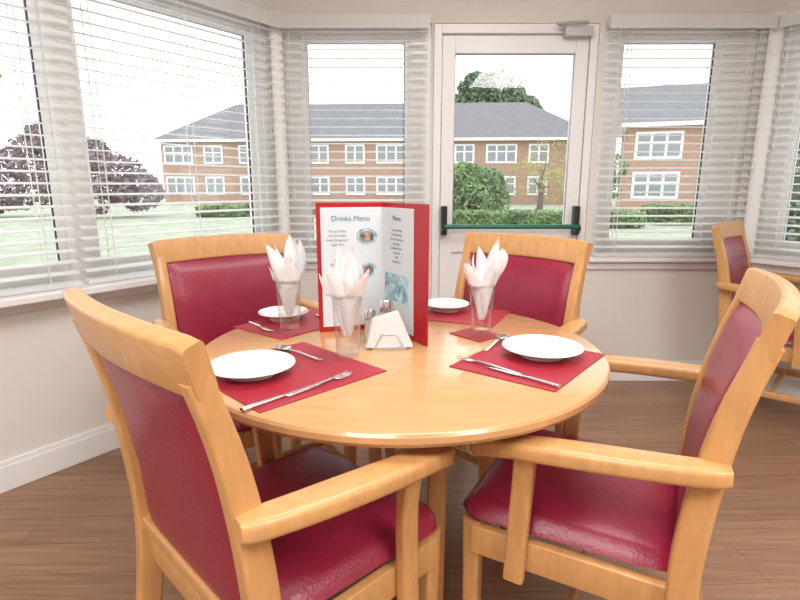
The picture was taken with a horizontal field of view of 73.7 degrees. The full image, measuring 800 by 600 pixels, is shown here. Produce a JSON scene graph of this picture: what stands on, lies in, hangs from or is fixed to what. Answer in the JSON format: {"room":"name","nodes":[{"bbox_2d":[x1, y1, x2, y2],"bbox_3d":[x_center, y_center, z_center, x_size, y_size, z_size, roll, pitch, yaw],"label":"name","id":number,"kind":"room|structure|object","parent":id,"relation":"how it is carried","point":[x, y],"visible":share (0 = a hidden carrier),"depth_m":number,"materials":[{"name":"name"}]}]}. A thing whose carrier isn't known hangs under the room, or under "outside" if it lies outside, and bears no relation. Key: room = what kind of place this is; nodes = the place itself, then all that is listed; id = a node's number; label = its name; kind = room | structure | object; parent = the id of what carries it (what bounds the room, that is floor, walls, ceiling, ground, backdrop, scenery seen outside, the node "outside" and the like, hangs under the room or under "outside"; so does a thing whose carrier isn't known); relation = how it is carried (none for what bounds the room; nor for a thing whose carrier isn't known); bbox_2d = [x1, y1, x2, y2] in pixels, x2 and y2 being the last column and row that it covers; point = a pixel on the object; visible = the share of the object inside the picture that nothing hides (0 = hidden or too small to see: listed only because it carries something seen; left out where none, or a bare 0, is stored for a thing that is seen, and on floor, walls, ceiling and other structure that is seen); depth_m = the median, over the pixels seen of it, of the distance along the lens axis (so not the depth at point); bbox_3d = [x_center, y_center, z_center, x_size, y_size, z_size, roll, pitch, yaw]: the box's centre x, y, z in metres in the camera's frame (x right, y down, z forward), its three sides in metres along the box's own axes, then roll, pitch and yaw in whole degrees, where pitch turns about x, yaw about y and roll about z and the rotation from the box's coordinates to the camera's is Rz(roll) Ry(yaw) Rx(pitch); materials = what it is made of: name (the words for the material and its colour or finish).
{"room":"care facility","nodes":[
{"label":"care facility","id":0,"kind":"room"},
{"bbox_2d":[0,0,277,461],"bbox_3d":[-1.531,-0.517,2.095,0.220,2.500,2.600,8,15,35],"label":"wall","id":1,"kind":"structure","parent":0,"point":[51,389],"depth_m":2.21,"materials":[{"name":"beige paint"}]},
{"bbox_2d":[0,423,119,493],"bbox_3d":[-1.437,0.660,2.270,0.018,0.125,2.590,8,15,35],"label":"baseboard","id":2,"kind":"structure","parent":1,"relation":"attached to","point":[17,471],"depth_m":2.24,"materials":[{"name":"white paint"}]},
{"bbox_2d":[0,275,157,315],"bbox_3d":[-1.372,-0.006,2.150,0.140,0.078,2.400,8,15,35],"label":"trim","id":3,"kind":"structure","parent":1,"relation":"attached to","point":[18,303],"depth_m":2.17,"materials":[{"name":"white paint"}]},
{"bbox_2d":[0,0,274,289],"bbox_3d":[-1.419,-0.691,2.121,0.070,1.270,2.270,8,15,35],"label":"window","id":4,"kind":"structure","parent":1,"relation":"in","point":[66,142],"depth_m":2.21,"materials":[{"name":"white plastic"}]},
{"bbox_2d":[0,0,82,296],"bbox_3d":[-1.670,-0.596,1.608,0.066,1.293,1.198,8,15,35],"label":"blind","id":5,"kind":"object","parent":4,"relation":"attached to","point":[49,286],"visible":1,"depth_m":2.02,"materials":[{"name":"white plastic"}]},
{"bbox_2d":[49,0,284,283],"bbox_3d":[-0.993,-0.792,2.533,0.066,1.293,1.103,8,15,35],"label":"blind","id":6,"kind":"object","parent":4,"relation":"attached to","point":[235,7],"visible":0.87,"depth_m":2.44,"materials":[{"name":"white plastic"}]},
{"bbox_2d":[269,11,290,235],"bbox_3d":[-0.704,-0.917,3.064,0.070,1.320,0.155,-6,13,-26],"label":"trim","id":7,"kind":"structure","parent":1,"relation":"attached to","point":[278,87],"depth_m":2.98,"materials":[{"name":"white plastic"}]},
{"bbox_2d":[0,381,799,599],"bbox_3d":[0.479,1.136,0.574,5.354,0.100,5.650,0,12,0],"label":"floor","id":8,"kind":"structure","parent":0,"point":[68,533],"depth_m":1.92,"materials":[{"name":"brown wood"}]},
{"bbox_2d":[148,233,356,469],"bbox_3d":[-0.520,0.277,1.986,0.670,1.000,0.603,-10,16,-39],"label":"dining chair","id":9,"kind":"object","parent":8,"relation":"on","point":[210,285],"visible":0.23,"depth_m":2.03,"materials":[{"name":"red leather"}]},
{"bbox_2d":[62,286,455,599],"bbox_3d":[-0.278,0.456,1.142,0.670,1.000,0.603,12,17,44],"label":"dining chair","id":10,"kind":"object","parent":8,"relation":"on","point":[308,523],"visible":0.92,"depth_m":0.94,"materials":[{"name":"red leather"}]},
{"bbox_2d":[205,313,609,599],"bbox_3d":[0.000,0.492,1.556,1.090,0.750,1.090,0,12,0],"label":"dining table","id":11,"kind":"object","parent":8,"relation":"on","point":[419,401],"visible":0.46,"depth_m":1.13,"materials":[{"name":"brown wood"}]},
{"bbox_2d":[234,308,318,339],"bbox_3d":[-0.325,0.071,1.728,0.230,0.003,0.340,9,15,37],"label":"placemat","id":12,"kind":"object","parent":11,"relation":"on","point":[307,322],"visible":0.66,"depth_m":1.67,"materials":[{"name":"red fabric"}]},
{"bbox_2d":[249,321,272,330],"bbox_3d":[-0.431,0.082,1.652,0.018,0.006,0.150,-10,16,-39],"label":"knife","id":13,"kind":"object","parent":12,"relation":"on","point":[250,322],"visible":1,"depth_m":1.65,"materials":[{"name":"silver metal"}]},
{"bbox_2d":[258,305,308,321],"bbox_3d":[-0.385,0.048,1.764,0.164,0.026,0.164,0,12,0],"label":"plate","id":14,"kind":"object","parent":12,"relation":"on","point":[274,313],"visible":0.91,"depth_m":1.77,"materials":[{"name":"white ceramic"}]},
{"bbox_2d":[215,342,385,412],"bbox_3d":[-0.272,0.169,1.268,0.340,0.003,0.340,12,17,44],"label":"placemat","id":15,"kind":"object","parent":11,"relation":"on","point":[306,371],"visible":0.71,"depth_m":1.21,"materials":[{"name":"red fabric"}]},
{"bbox_2d":[211,350,295,381],"bbox_3d":[-0.345,0.158,1.245,0.200,0.026,0.200,0,12,0],"label":"plate","id":16,"kind":"object","parent":15,"relation":"on","point":[250,365],"visible":0.98,"depth_m":1.27,"materials":[{"name":"white ceramic"}]},
{"bbox_2d":[240,383,322,411],"bbox_3d":[-0.235,0.197,1.111,0.018,0.006,0.210,11,16,42],"label":"knife","id":17,"kind":"object","parent":15,"relation":"on","point":[263,402],"visible":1,"depth_m":1.07,"materials":[{"name":"silver metal"}]},
{"bbox_2d":[274,345,322,360],"bbox_3d":[-0.265,0.137,1.386,0.178,0.009,0.038,9,15,37],"label":"spoon","id":18,"kind":"object","parent":15,"relation":"on","point":[279,347],"visible":1,"depth_m":1.40,"materials":[{"name":"silver metal"}]},
{"bbox_2d":[286,370,351,397],"bbox_3d":[-0.176,0.183,1.172,0.024,0.007,0.181,10,16,39],"label":"fork","id":19,"kind":"object","parent":15,"relation":"on","point":[342,375],"visible":1,"depth_m":1.18,"materials":[{"name":"silver metal"}]},
{"bbox_2d":[364,308,375,339],"bbox_3d":[-0.085,0.070,1.510,0.036,0.096,0.036,0,12,0],"label":"salt shaker","id":20,"kind":"object","parent":11,"relation":"on","point":[369,313],"visible":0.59,"depth_m":1.49,"materials":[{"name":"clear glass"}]},
{"bbox_2d":[315,202,429,346],"bbox_3d":[-0.055,-0.088,1.557,0.354,0.385,0.138,6,13,25],"label":"menu","id":21,"kind":"object","parent":11,"relation":"on","point":[390,240],"visible":0.67,"depth_m":1.56,"materials":[{"name":"red"}]},
{"bbox_2d":[356,228,376,244],"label":"picture","id":22,"kind":"object","parent":21,"relation":"attached to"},
{"bbox_2d":[362,262,376,276],"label":"picture","id":23,"kind":"object","parent":21,"relation":"attached to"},
{"bbox_2d":[385,272,407,304],"bbox_3d":[-0.011,-0.035,1.561,0.001,0.080,0.130,-7,14,-31],"label":"picture","id":24,"kind":"object","parent":21,"relation":"attached to","point":[396,286],"depth_m":1.56},
{"bbox_2d":[379,298,392,312],"bbox_3d":[-0.040,0.054,1.522,0.044,0.121,0.044,0,12,0],"label":"pepper shaker","id":25,"kind":"object","parent":11,"relation":"on","point":[385,304],"visible":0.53,"depth_m":1.50,"materials":[{"name":"silver glass"}]},
{"bbox_2d":[365,310,412,350],"bbox_3d":[-0.030,0.081,1.440,0.131,0.103,0.040,-1,12,-4],"label":"napkin holder","id":26,"kind":"object","parent":11,"relation":"on","point":[387,331],"visible":1,"depth_m":1.43,"materials":[{"name":"white plastic"}]},
{"bbox_2d":[428,306,510,326],"bbox_3d":[0.185,0.047,1.840,0.340,0.003,0.240,6,13,24],"label":"placemat","id":27,"kind":"object","parent":11,"relation":"on","point":[465,315],"visible":0.52,"depth_m":1.79,"materials":[{"name":"red fabric"}]},
{"bbox_2d":[428,298,469,312],"bbox_3d":[0.165,0.022,1.886,0.160,0.026,0.160,0,12,0],"label":"plate","id":28,"kind":"object","parent":27,"relation":"on","point":[444,305],"visible":0.95,"depth_m":1.91,"materials":[{"name":"white ceramic"}]},
{"bbox_2d":[450,327,497,341],"bbox_3d":[0.225,0.102,1.581,0.100,0.003,0.120,-10,16,-39],"label":"coaster","id":29,"kind":"object","parent":11,"relation":"on","point":[475,334],"visible":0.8,"depth_m":1.57,"materials":[{"name":"red fabric"}]},
{"bbox_2d":[449,339,604,391],"bbox_3d":[0.327,0.152,1.346,0.270,0.003,0.330,9,15,37],"label":"placemat","id":30,"kind":"object","parent":11,"relation":"on","point":[562,372],"visible":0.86,"depth_m":1.29,"materials":[{"name":"red fabric"}]},
{"bbox_2d":[456,354,521,373],"bbox_3d":[0.215,0.157,1.296,0.181,0.007,0.024,11,16,43],"label":"fork","id":31,"kind":"object","parent":30,"relation":"on","point":[461,356],"visible":1,"depth_m":1.31,"materials":[{"name":"silver metal"}]},
{"bbox_2d":[483,334,509,351],"bbox_3d":[0.267,0.117,1.479,0.038,0.009,0.168,7,14,29],"label":"spoon","id":32,"kind":"object","parent":30,"relation":"on","point":[499,336],"visible":0.98,"depth_m":1.50,"materials":[{"name":"silver metal"}]},
{"bbox_2d":[486,366,560,387],"bbox_3d":[0.279,0.173,1.224,0.190,0.006,0.018,11,16,43],"label":"knife","id":33,"kind":"object","parent":30,"relation":"on","point":[549,383],"visible":1,"depth_m":1.20,"materials":[{"name":"silver metal"}]},
{"bbox_2d":[502,334,583,361],"bbox_3d":[0.368,0.129,1.382,0.206,0.026,0.206,0,12,0],"label":"plate","id":34,"kind":"object","parent":30,"relation":"on","point":[535,347],"visible":1,"depth_m":1.40,"materials":[{"name":"white ceramic"}]},
{"bbox_2d":[385,233,592,524],"bbox_3d":[0.305,0.274,2.002,0.670,1.000,0.603,11,16,43],"label":"dining chair","id":35,"kind":"object","parent":8,"relation":"on","point":[542,279],"visible":0.17,"depth_m":2.01,"materials":[{"name":"red leather"}]},
{"bbox_2d":[462,267,799,599],"bbox_3d":[0.509,0.426,1.284,0.603,1.000,0.670,7,14,28],"label":"dining chair","id":36,"kind":"object","parent":8,"relation":"on","point":[658,511],"visible":0.94,"depth_m":1.09,"materials":[{"name":"brown wood"}]},
{"bbox_2d":[712,221,799,404],"bbox_3d":[1.933,0.111,2.767,0.603,1.000,0.670,11,16,42],"label":"dining chair","id":37,"kind":"object","parent":8,"relation":"on","point":[732,253],"visible":0.37,"depth_m":2.68,"materials":[{"name":"brown wood"}]},
{"bbox_2d":[273,0,779,360],"bbox_3d":[0.682,-0.746,3.174,2.735,2.500,0.220,0,12,0],"label":"wall","id":38,"kind":"structure","parent":0,"point":[659,314],"depth_m":3.12,"materials":[{"name":"beige paint"}]},
{"bbox_2d":[305,257,316,268],"bbox_3d":[-0.253,-0.219,3.153,0.845,0.078,0.080,0,12,0],"label":"trim","id":39,"kind":"structure","parent":38,"relation":"attached to","point":[311,262],"depth_m":3.15,"materials":[{"name":"white paint"}]},
{"bbox_2d":[283,24,431,251],"bbox_3d":[-0.233,-0.896,3.086,0.815,1.270,0.070,0,12,0],"label":"window","id":40,"kind":"structure","parent":38,"relation":"in","point":[292,36],"depth_m":3.02,"materials":[{"name":"white plastic"}]},
{"bbox_2d":[278,14,429,256],"bbox_3d":[-0.245,-0.889,2.986,0.808,1.293,0.066,0,12,0],"label":"blind","id":41,"kind":"object","parent":40,"relation":"attached to","point":[288,21],"visible":0.82,"depth_m":2.93,"materials":[{"name":"white plastic"}]},
{"bbox_2d":[431,24,599,317],"bbox_3d":[0.637,-0.513,3.163,0.901,2.048,0.100,0,12,0],"label":"door","id":42,"kind":"structure","parent":38,"relation":"in","point":[451,41],"depth_m":3.01,"materials":[{"name":"white plastic"}]},
{"bbox_2d":[440,206,580,234],"bbox_3d":[0.637,-0.458,3.080,0.799,0.165,0.101,0,12,0],"label":"bar","id":43,"kind":"object","parent":42,"relation":"attached to","point":[575,227],"visible":1,"depth_m":3.05,"materials":[{"name":"green metal"}]},
{"bbox_2d":[557,20,593,37],"bbox_3d":[0.938,-1.466,2.876,0.203,0.082,0.063,0,12,0],"label":"door closer","id":44,"kind":"object","parent":42,"relation":"attached to","point":[568,31],"depth_m":2.86,"materials":[{"name":"grey metal"}]},
{"bbox_2d":[587,256,716,268],"bbox_3d":[1.567,-0.219,3.153,0.925,0.078,0.080,0,12,0],"label":"trim","id":45,"kind":"structure","parent":38,"relation":"attached to","point":[594,262],"depth_m":3.15,"materials":[{"name":"white paint"}]},
{"bbox_2d":[610,361,702,380],"bbox_3d":[1.570,0.440,3.305,0.940,0.125,0.018,0,12,0],"label":"baseboard","id":46,"kind":"structure","parent":38,"relation":"attached to","point":[614,376],"depth_m":3.30,"materials":[{"name":"white paint"}]},
{"bbox_2d":[591,24,757,251],"bbox_3d":[1.545,-0.896,3.086,0.840,1.270,0.070,0,12,0],"label":"window","id":47,"kind":"structure","parent":38,"relation":"in","point":[609,36],"depth_m":3.04,"materials":[{"name":"white plastic"}]},
{"bbox_2d":[591,14,778,256],"bbox_3d":[1.562,-0.889,2.986,0.883,1.293,0.066,0,12,0],"label":"blind","id":48,"kind":"object","parent":47,"relation":"attached to","point":[621,21],"visible":0.93,"depth_m":2.97,"materials":[{"name":"white plastic"}]},
{"bbox_2d":[750,0,799,371],"bbox_3d":[2.692,-0.576,2.374,0.220,2.500,1.900,-8,15,-35],"label":"wall","id":49,"kind":"structure","parent":0,"point":[785,5],"depth_m":2.97,"materials":[{"name":"beige paint"}]},
{"bbox_2d":[743,11,786,255],"bbox_3d":[2.069,-0.917,3.064,0.070,1.320,0.155,6,13,26],"label":"trim","id":50,"kind":"structure","parent":49,"relation":"attached to","point":[771,70],"depth_m":2.99,"materials":[{"name":"white plastic"}]},
{"bbox_2d":[750,257,799,275],"bbox_3d":[2.533,-0.074,2.471,0.090,0.078,1.670,-8,15,-35],"label":"trim","id":51,"kind":"structure","parent":49,"relation":"attached to","point":[770,265],"depth_m":3.00,"materials":[{"name":"white paint"}]},
{"bbox_2d":[757,24,799,256],"bbox_3d":[2.575,-0.752,2.408,0.070,1.270,1.550,-8,15,-35],"label":"window","id":52,"kind":"structure","parent":49,"relation":"in","point":[796,32],"depth_m":2.97,"materials":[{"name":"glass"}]},
{"bbox_2d":[751,9,799,261],"bbox_3d":[2.494,-0.753,2.348,0.066,1.293,1.558,-8,15,-35],"label":"blind","id":53,"kind":"object","parent":52,"relation":"attached to","point":[790,18],"visible":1,"depth_m":2.91,"materials":[{"name":"white plastic"}]},
{"bbox_2d":[764,373,799,396],"bbox_3d":[2.599,0.601,2.549,0.018,0.125,1.890,-8,15,-35],"label":"baseboard","id":54,"kind":"structure","parent":49,"relation":"attached to","point":[789,385],"depth_m":3.06,"materials":[{"name":"white paint"}]},
{"label":"outside","id":55,"kind":"structure","parent":0,"visible":0},
{"bbox_2d":[0,192,691,273],"bbox_3d":[0.000,-13.528,70.426,180.000,0.140,136.600,0,12,0],"label":"lawn","id":56,"kind":"structure","parent":55,"point":[31,224],"depth_m":17.45,"materials":[{"name":"green plant"}]},
{"bbox_2d":[0,121,164,214],"bbox_3d":[-15.145,-5.761,23.346,9.384,4.252,3.608,0,12,0],"label":"tree","id":57,"kind":"object","parent":56,"relation":"on","point":[17,152],"visible":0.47,"depth_m":22.98,"materials":[{"name":"purple plant"}]},
{"bbox_2d":[194,203,315,216],"bbox_3d":[-5.040,-4.074,24.152,8.209,0.606,1.236,0,12,0],"label":"hedge","id":58,"kind":"object","parent":56,"relation":"on","point":[205,206],"visible":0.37,"depth_m":23.68,"materials":[{"name":"green plant"}]},
{"bbox_2d":[150,102,567,204],"bbox_3d":[-1.780,-12.292,44.892,34.160,8.060,10.050,1,12,3],"label":"brick building","id":59,"kind":"structure","parent":56,"relation":"on","point":[499,135],"depth_m":41.01,"materials":[{"name":"brick"}]},
{"bbox_2d":[453,160,510,210],"bbox_3d":[2.811,-3.956,19.560,2.565,2.269,2.240,0,12,0],"label":"bush","id":60,"kind":"object","parent":56,"relation":"on","point":[484,188],"visible":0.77,"depth_m":18.98,"materials":[{"name":"green plant"}]},
{"bbox_2d":[455,69,545,109],"bbox_3d":[9.583,-17.720,57.437,12.014,13.466,6.226,-2,12,-7],"label":"tree","id":61,"kind":"object","parent":56,"relation":"on","point":[479,90],"visible":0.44,"depth_m":55.15,"materials":[{"name":"green plant"}]},
{"bbox_2d":[505,139,566,209],"bbox_3d":[5.350,-4.583,20.504,2.684,3.134,1.977,0,12,0],"label":"tree","id":62,"kind":"object","parent":56,"relation":"on","point":[541,186],"visible":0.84,"depth_m":20.46,"materials":[{"name":"green plant"}]},
{"bbox_2d":[453,208,646,227],"bbox_3d":[4.766,-2.725,17.741,6.590,0.635,1.095,0,12,0],"label":"hedge","id":63,"kind":"object","parent":56,"relation":"on","point":[469,217],"visible":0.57,"depth_m":17.33,"materials":[{"name":"green plant"}]},
{"bbox_2d":[612,153,628,198],"bbox_3d":[9.295,-5.335,24.430,2.146,2.969,2.079,0,12,0],"label":"tree","id":64,"kind":"object","parent":56,"relation":"on","point":[624,164],"visible":0.15,"depth_m":23.88,"materials":[{"name":"green plant"}]},
{"bbox_2d":[640,202,693,222],"bbox_3d":[12.962,-3.132,19.237,8.224,0.807,1.240,0,12,0],"label":"hedge","id":65,"kind":"object","parent":56,"relation":"on","point":[649,211],"visible":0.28,"depth_m":18.81,"materials":[{"name":"green plant"}]},
{"bbox_2d":[616,83,799,210],"bbox_3d":[24.393,-8.277,28.409,24.054,7.060,9.050,4,13,19],"label":"brick building","id":66,"kind":"structure","parent":56,"relation":"on","point":[663,88],"depth_m":28.18,"materials":[{"name":"brick"}]},
{"bbox_2d":[785,154,799,240],"bbox_3d":[7.519,-1.390,8.467,4.073,1.879,1.376,0,12,0],"label":"hedge","id":67,"kind":"object","parent":56,"relation":"on","point":[796,188],"visible":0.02,"depth_m":7.93,"materials":[{"name":"green plant"}]},
{"bbox_3d":[-0.135,0.064,1.368,0.079,0.160,0.079,0,12,0],"label":"drinking glass","id":68,"kind":"object","parent":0,"visible":0},
{"bbox_2d":[319,244,368,335],"bbox_3d":[-0.137,-0.023,1.352,0.126,0.234,0.136,0,12,0],"label":"napkin","id":69,"kind":"object","parent":68,"relation":"in","point":[347,282],"visible":1,"depth_m":1.32,"materials":[{"name":"white paper"}]},
{"bbox_3d":[-0.330,0.018,1.589,0.077,0.157,0.077,0,12,0],"label":"drinking glass","id":70,"kind":"object","parent":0,"visible":0},
{"bbox_2d":[266,235,305,315],"bbox_3d":[-0.333,-0.072,1.573,0.110,0.239,0.128,0,12,0],"label":"napkin","id":71,"kind":"object","parent":70,"relation":"in","point":[288,271],"visible":1,"depth_m":1.55,"materials":[{"name":"white fabric"}]},
{"bbox_3d":[0.237,0.029,1.550,0.075,0.151,0.075,0,12,0],"label":"drinking glass","id":72,"kind":"object","parent":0,"visible":0},
{"bbox_2d":[463,237,507,319],"bbox_3d":[0.240,-0.067,1.535,0.128,0.247,0.123,0,12,0],"label":"napkin","id":73,"kind":"object","parent":72,"relation":"in","point":[482,279],"visible":1,"depth_m":1.51,"materials":[{"name":"white paper"}]}
]}

